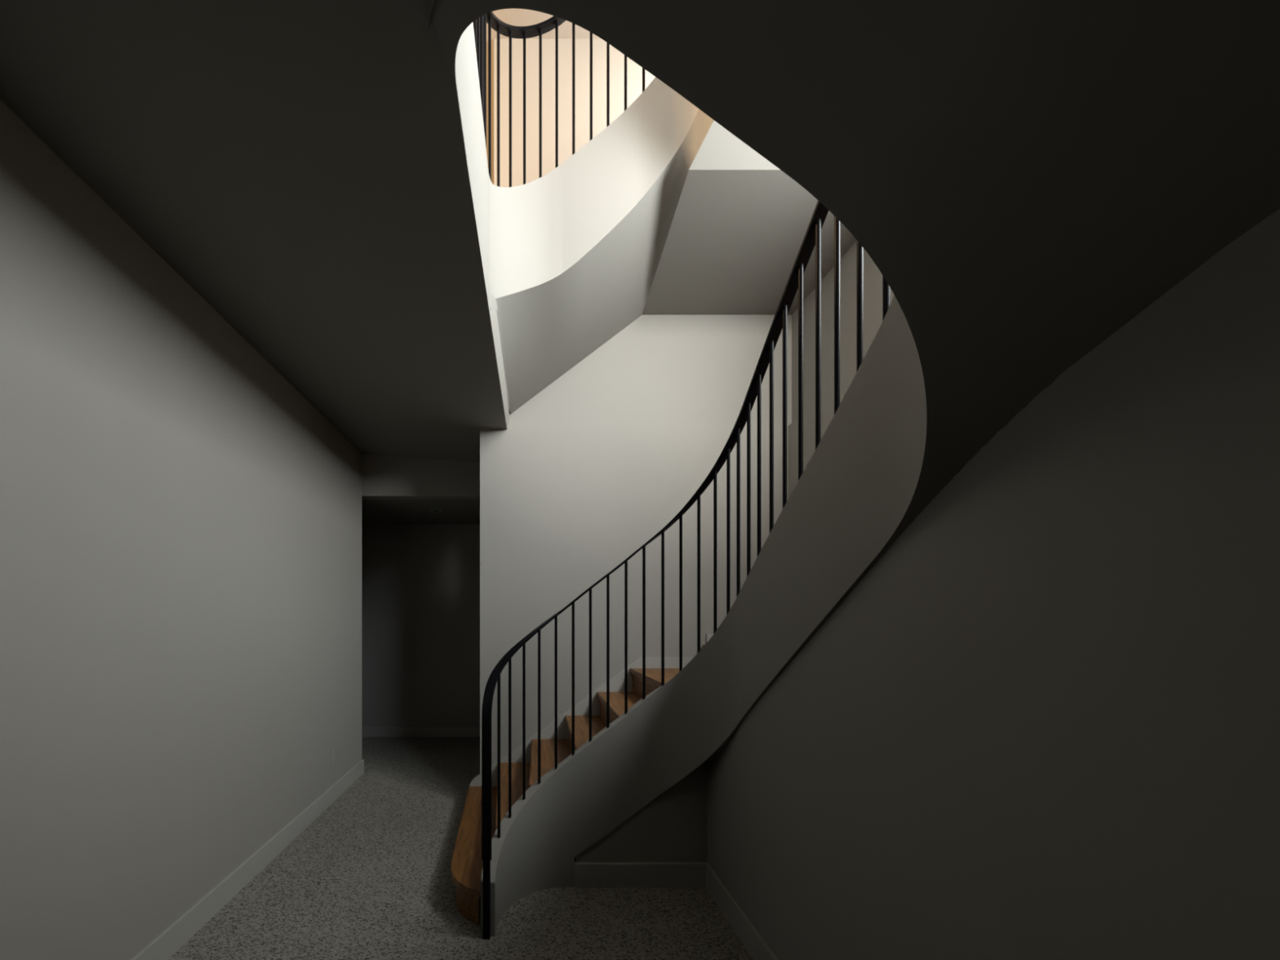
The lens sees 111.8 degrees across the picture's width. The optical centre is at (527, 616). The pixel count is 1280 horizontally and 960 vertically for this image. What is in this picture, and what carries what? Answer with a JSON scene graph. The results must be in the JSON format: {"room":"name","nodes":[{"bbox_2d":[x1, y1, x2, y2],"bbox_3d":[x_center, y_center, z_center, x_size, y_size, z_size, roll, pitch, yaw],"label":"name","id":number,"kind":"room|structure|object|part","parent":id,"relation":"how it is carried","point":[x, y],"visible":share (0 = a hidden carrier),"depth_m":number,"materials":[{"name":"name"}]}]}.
{"room":"stairwell","nodes":[
{"label":"stairwell","id":0,"kind":"room"},
{"bbox_2d":[0,99,361,959],"bbox_3d":[-1.660,-0.060,-0.020,0.140,3.120,8.160,0,0,0],"label":"wall","id":1,"kind":"structure","parent":0,"point":[180,526],"depth_m":1.73,"materials":[{"name":"paint"}]},
{"bbox_2d":[129,759,364,959],"bbox_3d":[-1.583,1.435,-0.013,0.015,0.130,8.175,0,0,0],"label":"baseboard","id":2,"kind":"structure","parent":1,"relation":"attached to","point":[178,933],"depth_m":2.29,"materials":[{"name":"paint"}]},
{"bbox_2d":[0,0,506,462],"bbox_3d":[-0.295,-1.512,-0.010,2.790,0.100,8.180,0,0,0],"label":"ceiling","id":3,"kind":"structure","parent":0,"point":[301,166],"depth_m":1.44,"materials":[{"name":"paint"}]},
{"bbox_2d":[456,22,509,427],"bbox_3d":[-0.200,-1.781,2.230,0.090,0.638,2.263,0,0,2],"label":"wall","id":4,"kind":"structure","parent":3,"relation":"attached to","point":[468,87],"depth_m":1.58,"materials":[{"name":"paint"}]},
{"bbox_2d":[361,524,479,726],"bbox_3d":[-0.500,0.125,5.360,5.600,2.750,0.120,0,0,0],"label":"wall","id":5,"kind":"structure","parent":0,"point":[420,583],"depth_m":5.30,"materials":[{"name":"paint"}]},
{"bbox_2d":[361,726,479,737],"bbox_3d":[-1.837,1.435,5.293,2.925,0.130,0.015,0,0,0],"label":"baseboard","id":6,"kind":"structure","parent":5,"relation":"attached to","point":[366,731],"depth_m":5.28,"materials":[{"name":"paint"}]},
{"bbox_2d":[361,499,479,524],"bbox_3d":[-1.885,-1.204,4.730,3.030,0.093,1.340,0,0,0],"label":"ceiling","id":7,"kind":"structure","parent":0,"point":[373,511],"depth_m":4.66,"materials":[{"name":"paint"}]},
{"bbox_2d":[430,509,441,512],"bbox_3d":[-1.000,-1.154,4.620,0.124,0.008,0.124,0,0,0],"label":"recessed light","id":8,"kind":"object","parent":7,"relation":"in","point":[431,510],"visible":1,"depth_m":4.62,"materials":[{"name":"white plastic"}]},
{"bbox_2d":[168,737,753,959],"bbox_3d":[-0.550,1.550,0.650,5.700,0.100,9.700,0,0,0],"label":"floor","id":9,"kind":"structure","parent":0,"point":[370,877],"depth_m":2.21,"materials":[{"name":"carpet"}]},
{"bbox_2d":[428,0,1279,936],"bbox_3d":[0.792,-0.300,1.535,2.496,3.600,3.590,0,0,0],"label":"staircase","id":10,"kind":"structure","parent":9,"relation":"on","point":[1024,180],"depth_m":0.73,"materials":[{"name":"paint"}]},
{"bbox_2d":[481,200,889,939],"bbox_3d":[0.394,-0.734,1.585,1.299,4.467,1.651,0,0,0],"label":"stair railing","id":11,"kind":"object","parent":10,"relation":"attached to","point":[812,236],"visible":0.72,"depth_m":1.98,"materials":[{"name":"black metal"}]},
{"bbox_3d":[-0.193,1.300,1.982,0.033,0.400,0.023,0,0,0],"label":"newel post","id":12,"kind":"part","parent":11,"relation":"part of","materials":[{"name":"black metal"}]},
{"bbox_2d":[486,8,601,184],"bbox_3d":[-0.600,-4.715,0.600,6.800,0.270,9.400,0,0,0],"label":"ceiling","id":13,"kind":"structure","parent":0,"point":[512,16],"depth_m":3.32,"materials":[{"name":"paint"}]},
{"bbox_2d":[480,426,787,773],"bbox_3d":[0.963,0.005,4.355,2.675,2.990,2.090,0,0,0],"label":"wall","id":14,"kind":"structure","parent":0,"point":[562,507],"depth_m":3.31,"materials":[{"name":"paint"}]},
{"bbox_2d":[361,453,479,499],"bbox_3d":[-1.050,-1.389,4.120,1.360,0.463,0.120,0,0,0],"label":"beam","id":15,"kind":"structure","parent":14,"relation":"attached to","point":[383,477],"depth_m":4.06,"materials":[{"name":"paint"}]},
{"bbox_2d":[574,763,706,862],"bbox_3d":[0.661,1.026,2.393,0.798,0.947,0.054,0,0,0],"label":"wall","id":16,"kind":"structure","parent":0,"point":[672,827],"depth_m":2.37,"materials":[{"name":"paint"}]},
{"bbox_2d":[574,862,706,887],"bbox_3d":[0.629,1.435,2.358,0.742,0.130,0.015,0,0,0],"label":"baseboard","id":17,"kind":"structure","parent":16,"relation":"attached to","point":[587,874],"depth_m":2.35,"materials":[{"name":"paint"}]},
{"bbox_2d":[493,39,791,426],"bbox_3d":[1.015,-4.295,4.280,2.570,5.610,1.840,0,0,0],"label":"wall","id":18,"kind":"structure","parent":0,"point":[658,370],"depth_m":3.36,"materials":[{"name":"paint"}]},
{"bbox_2d":[787,377,853,499],"bbox_3d":[2.165,-0.100,-0.395,0.270,3.200,7.410,0,0,0],"label":"wall","id":19,"kind":"structure","parent":0,"point":[827,405],"depth_m":3.08,"materials":[{"name":"paint"}]},
{"bbox_2d":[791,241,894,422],"bbox_3d":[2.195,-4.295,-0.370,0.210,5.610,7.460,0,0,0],"label":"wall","id":20,"kind":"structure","parent":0,"point":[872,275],"depth_m":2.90,"materials":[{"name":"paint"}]},
{"bbox_2d":[706,208,1279,959],"bbox_3d":[1.028,0.000,-0.840,0.055,3.000,6.520,0,0,0],"label":"wall","id":21,"kind":"structure","parent":0,"point":[1043,723],"depth_m":0.79,"materials":[{"name":"paint"}]},
{"bbox_2d":[705,862,777,959],"bbox_3d":[0.993,1.435,-0.867,0.015,0.130,6.466,0,0,0],"label":"baseboard","id":22,"kind":"structure","parent":21,"relation":"attached to","point":[754,944],"depth_m":1.99,"materials":[{"name":"paint"}]},
{"bbox_3d":[-0.600,-1.715,0.650,6.800,0.170,9.500,0,0,0],"label":"floor","id":23,"kind":"structure","parent":0,"visible":0},
{"bbox_2d":[488,77,856,413],"bbox_3d":[0.806,-3.458,1.579,2.568,3.935,3.571,0,0,0],"label":"staircase","id":24,"kind":"structure","parent":23,"relation":"on","point":[665,211],"depth_m":2.45,"materials":[{"name":"paint"}]},
{"bbox_2d":[472,11,644,186],"bbox_3d":[0.394,-4.184,1.585,1.299,4.215,1.651,0,0,0],"label":"stair railing","id":25,"kind":"object","parent":24,"relation":"attached to","point":[500,27],"visible":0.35,"depth_m":2.33,"materials":[{"name":"black metal"}]},
{"bbox_3d":[0.394,-4.619,1.585,1.299,3.344,1.651,0,0,0],"label":"handrail","id":26,"kind":"part","parent":25,"relation":"part of","materials":[{"name":"black metal"}]}
]}

